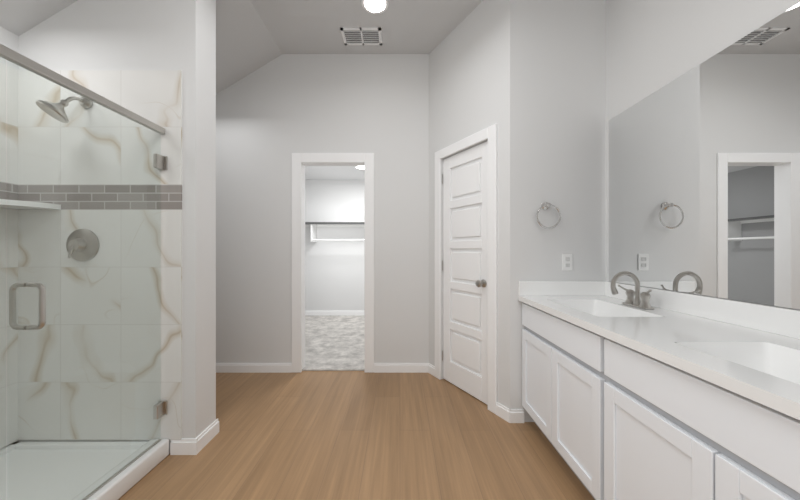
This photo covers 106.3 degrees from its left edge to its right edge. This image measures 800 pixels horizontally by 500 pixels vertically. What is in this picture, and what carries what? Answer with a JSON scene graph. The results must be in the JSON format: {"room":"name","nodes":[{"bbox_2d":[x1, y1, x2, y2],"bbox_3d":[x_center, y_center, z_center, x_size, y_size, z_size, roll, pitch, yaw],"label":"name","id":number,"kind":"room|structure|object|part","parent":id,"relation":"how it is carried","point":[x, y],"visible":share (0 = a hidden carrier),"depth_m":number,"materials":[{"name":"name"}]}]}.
{"room":"bathroom","nodes":[
{"label":"bathroom","id":0,"kind":"room"},
{"bbox_2d":[0,26,17,441],"bbox_3d":[-2.300,-0.050,0.807,0.120,2.488,4.255,0,0,0],"label":"wall","id":1,"kind":"structure","parent":0,"point":[8,39],"depth_m":1.72,"materials":[{"name":"paint"}]},
{"bbox_2d":[0,62,15,448],"bbox_3d":[-2.234,0.031,1.031,0.009,2.160,1.458,0,0,0],"label":"tiled wall","id":2,"kind":"structure","parent":1,"relation":"attached to","point":[5,133],"depth_m":1.70,"materials":[{"name":"tile"}]},
{"bbox_2d":[18,0,215,452],"bbox_3d":[-1.720,-0.346,1.858,1.040,3.080,0.194,0,0,0],"label":"wall","id":3,"kind":"structure","parent":0,"point":[129,35],"depth_m":1.76,"materials":[{"name":"paint"}]},
{"bbox_2d":[16,70,181,440],"bbox_3d":[-1.744,0.031,1.756,0.931,2.160,0.009,0,0,0],"label":"tiled wall","id":4,"kind":"structure","parent":3,"relation":"attached to","point":[154,96],"depth_m":1.75,"materials":[{"name":"tile"}]},
{"bbox_2d":[0,199,60,209],"bbox_3d":[-2.104,-0.250,1.626,0.250,0.028,0.250,0,0,0],"label":"shelf","id":5,"kind":"object","parent":4,"relation":"attached to","point":[28,204],"depth_m":1.66,"materials":[{"name":"white stone"}]},
{"bbox_2d":[35,96,92,122],"bbox_3d":[-1.857,-0.794,1.647,0.126,0.195,0.210,0,0,0],"label":"shower head","id":6,"kind":"object","parent":4,"relation":"attached to","point":[60,108],"depth_m":1.61},
{"bbox_2d":[66,229,98,260],"bbox_3d":[-1.850,-0.029,1.717,0.190,0.190,0.068,0,0,0],"label":"shower valve","id":7,"kind":"object","parent":4,"relation":"attached to","point":[75,242],"depth_m":1.74,"materials":[{"name":"silver metal"}]},
{"bbox_2d":[199,419,218,435],"bbox_3d":[-1.713,1.150,1.961,1.054,0.088,0.014,0,0,0],"label":"baseboard","id":8,"kind":"structure","parent":3,"relation":"attached to","point":[212,430],"depth_m":1.90,"materials":[{"name":"white wood"}]},
{"bbox_2d":[0,0,281,93],"bbox_3d":[-1.755,-1.599,0.868,1.210,0.834,4.375,0,0,0],"label":"ceiling","id":9,"kind":"structure","parent":0,"point":[246,44],"depth_m":2.46,"materials":[{"name":"paint"}]},
{"bbox_2d":[216,54,428,362],"bbox_3d":[-1.025,-0.361,2.995,3.290,3.110,0.120,0,0,0],"label":"wall","id":10,"kind":"structure","parent":0,"point":[272,116],"depth_m":2.94,"materials":[{"name":"paint"}]},
{"bbox_2d":[216,363,291,372],"bbox_3d":[-1.648,1.150,2.927,1.185,0.088,0.014,0,0,0],"label":"baseboard","id":11,"kind":"structure","parent":10,"relation":"attached to","point":[220,367],"depth_m":2.92,"materials":[{"name":"white wood"}]},
{"bbox_2d":[292,153,373,372],"bbox_3d":[-0.653,0.124,2.987,0.803,2.140,0.136,0,0,0],"label":"trim","id":12,"kind":"structure","parent":10,"relation":"attached to","point":[300,161],"depth_m":2.92,"materials":[{"name":"white wood"}]},
{"bbox_2d":[374,363,428,372],"bbox_3d":[0.024,1.150,2.927,0.552,0.088,0.014,0,0,0],"label":"baseboard","id":13,"kind":"structure","parent":10,"relation":"attached to","point":[378,367],"depth_m":2.92,"materials":[{"name":"white wood"}]},
{"bbox_2d":[302,315,363,370],"bbox_3d":[-1.025,1.213,4.258,3.290,0.062,2.585,0,0,0],"label":"floor","id":14,"kind":"structure","parent":0,"point":[334,342],"depth_m":3.79,"materials":[{"name":"grey carpet"}]},
{"bbox_2d":[305,180,363,309],"bbox_3d":[-1.025,-0.086,5.490,3.290,2.560,0.120,0,0,0],"label":"wall","id":15,"kind":"structure","parent":0,"point":[334,275],"depth_m":5.43,"materials":[{"name":"paint"}]},
{"bbox_2d":[305,222,363,241],"bbox_3d":[-1.025,-0.309,5.277,3.046,0.335,0.302,0,0,0],"label":"closet shelf","id":16,"kind":"object","parent":15,"relation":"attached to","point":[313,225],"visible":0.17,"depth_m":5.12,"materials":[{"name":"white wood"}]},
{"bbox_2d":[305,310,363,314],"bbox_3d":[-1.025,1.138,5.423,3.050,0.088,0.014,0,0,0],"label":"baseboard","id":17,"kind":"structure","parent":15,"relation":"attached to","point":[307,312],"depth_m":5.42,"materials":[{"name":"white wood"}]},
{"bbox_2d":[305,166,363,179],"bbox_3d":[-1.025,-1.316,4.303,3.290,0.100,2.495,0,0,0],"label":"ceiling","id":18,"kind":"structure","parent":0,"point":[332,173],"depth_m":4.96,"materials":[{"name":"paint"}]},
{"bbox_2d":[118,371,594,499],"bbox_3d":[-0.405,1.219,0.823,3.910,0.050,4.285,0,0,0],"label":"floor","id":19,"kind":"structure","parent":0,"point":[332,435],"depth_m":1.79,"materials":[{"name":"brown wood"}]},
{"bbox_2d":[0,439,168,499],"bbox_3d":[-1.789,1.145,1.031,0.898,0.097,1.438,0,0,0],"label":"shower pan","id":20,"kind":"object","parent":19,"relation":"on","point":[122,483],"visible":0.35,"depth_m":1.56,"materials":[{"name":"white plastic"}]},
{"bbox_2d":[0,44,166,499],"bbox_3d":[-1.383,0.194,1.032,0.126,1.804,1.440,0,0,0],"label":"glass","id":21,"kind":"object","parent":20,"relation":"on","point":[159,163],"visible":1,"depth_m":1.27,"materials":[{"name":"clear glass"}]},
{"bbox_3d":[-1.383,0.209,1.114,0.126,0.176,0.017,0,0,0],"label":"handle","id":22,"kind":"part","parent":21,"relation":"part of","materials":[{"name":"silver metal"}]},
{"bbox_2d":[522,303,799,499],"bbox_3d":[1.135,0.771,1.220,0.586,0.845,1.720,0,0,0],"label":"bathroom vanity","id":23,"kind":"object","parent":19,"relation":"on","point":[636,391],"depth_m":1.04,"materials":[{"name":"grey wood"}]},
{"bbox_2d":[518,295,799,422],"bbox_3d":[1.123,0.332,1.210,0.608,0.034,1.740,0,0,0],"label":"countertop","id":24,"kind":"structure","parent":23,"relation":"on","point":[779,394],"depth_m":1.02,"materials":[{"name":"white stone"}]},
{"bbox_2d":[610,271,654,309],"bbox_3d":[1.258,0.216,1.665,0.176,0.197,0.234,0,0,0],"label":"faucet","id":25,"kind":"object","parent":24,"relation":"on","point":[640,301],"depth_m":1.66,"materials":[{"name":"silver metal"}]},
{"bbox_2d":[250,0,482,53],"bbox_3d":[0.200,-1.966,0.868,2.700,0.100,4.375,0,0,0],"label":"ceiling","id":26,"kind":"structure","parent":0,"point":[405,26],"depth_m":2.54,"materials":[{"name":"paint"}]},
{"bbox_2d":[340,28,381,44],"bbox_3d":[-0.340,-1.911,2.690,0.350,0.008,0.210,0,0,0],"label":"ceiling vent","id":27,"kind":"object","parent":26,"relation":"in","point":[360,30],"depth_m":2.69,"materials":[{"name":"white metal"}]},
{"bbox_3d":[-0.340,-1.915,2.690,0.310,0.001,0.170,0,0,0],"label":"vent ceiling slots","id":28,"kind":"part","parent":27,"relation":"part of","materials":[{"name":"white metal"}]},
{"bbox_2d":[361,0,388,13],"bbox_3d":[-0.194,-1.912,2.327,0.210,0.007,0.210,0,0,0],"label":"recessed light","id":29,"kind":"object","parent":26,"relation":"in","point":[371,12],"visible":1,"depth_m":2.37,"materials":[{"name":"white plastic"}]},
{"bbox_2d":[364,0,385,11],"bbox_3d":[-0.194,-1.913,2.327,0.166,0.004,0.166,0,0,0],"label":"ceiling disc","id":30,"kind":"object","parent":29,"relation":"attached to","point":[375,5],"visible":1,"depth_m":2.35,"materials":[{"name":"white plastic"}]},
{"bbox_2d":[429,0,509,408],"bbox_3d":[0.570,-0.361,2.548,0.120,3.110,1.000,0,0,-29],"label":"wall","id":31,"kind":"structure","parent":0,"point":[469,74],"depth_m":2.34,"materials":[{"name":"paint"}]},
{"bbox_2d":[443,141,487,404],"bbox_3d":[0.529,0.175,2.512,0.111,2.021,0.582,0,0,-29],"label":"door","id":32,"kind":"structure","parent":31,"relation":"in","point":[465,269],"depth_m":2.50,"materials":[{"name":"white wood"}]},
{"bbox_2d":[435,124,496,413],"bbox_3d":[0.516,0.138,2.505,0.016,2.113,0.750,0,0,-29],"label":"door frame","id":33,"kind":"structure","parent":31,"relation":"attached to","point":[489,133],"depth_m":2.23,"materials":[{"name":"white wood"}]},
{"bbox_2d":[428,364,509,422],"bbox_3d":[0.522,1.150,2.497,0.014,0.088,0.971,0,0,-29],"label":"baseboard","id":34,"kind":"structure","parent":31,"relation":"attached to","point":[502,412],"depth_m":2.14,"materials":[{"name":"white wood"}]},
{"bbox_2d":[510,0,605,421],"bbox_3d":[1.097,-0.361,2.143,0.666,3.110,0.120,0,0,0],"label":"wall","id":35,"kind":"structure","parent":0,"point":[558,104],"depth_m":2.08,"materials":[{"name":"paint"}]},
{"bbox_2d":[536,202,560,228],"bbox_3d":[1.007,-0.239,2.054,0.166,0.188,0.058,0,0,0],"label":"towel ring","id":36,"kind":"object","parent":35,"relation":"attached to","point":[545,205],"visible":1,"depth_m":2.03,"materials":[{"name":"silver metal"}]},
{"bbox_2d":[518,281,605,294],"bbox_3d":[1.113,0.265,2.070,0.588,0.100,0.020,0,0,0],"label":"backsplash","id":37,"kind":"structure","parent":35,"relation":"attached to","point":[524,287],"depth_m":2.06,"materials":[{"name":"white stone"}]},
{"bbox_2d":[562,254,572,269],"bbox_3d":[1.160,0.084,2.078,0.072,0.116,0.009,0,0,0],"label":"electrical outlet plate","id":38,"kind":"object","parent":35,"relation":"attached to","point":[564,256],"depth_m":2.08,"materials":[{"name":"white plastic"}]},
{"bbox_3d":[1.160,0.084,2.076,0.030,0.066,0.005,0,0,0],"label":"electrical outlet","id":39,"kind":"part","parent":38,"relation":"part of","materials":[{"name":"white plastic"}]},
{"bbox_2d":[606,0,799,309],"bbox_3d":[1.490,-0.361,0.442,0.120,3.110,3.523,0,0,0],"label":"wall","id":40,"kind":"structure","parent":0,"point":[652,46],"depth_m":1.64,"materials":[{"name":"paint"}]},
{"bbox_2d":[606,281,799,338],"bbox_3d":[1.417,0.265,1.210,0.020,0.100,1.740,0,0,0],"label":"backsplash","id":41,"kind":"structure","parent":40,"relation":"attached to","point":[783,321],"depth_m":1.33,"materials":[{"name":"white stone"}]},
{"bbox_2d":[609,3,799,309],"bbox_3d":[1.426,-0.335,1.071,0.006,1.093,1.943,0,0,0],"label":"vanity mirror","id":42,"kind":"object","parent":40,"relation":"attached to","point":[704,177],"visible":1,"depth_m":1.34,"materials":[{"name":"white mirror"}]}
]}

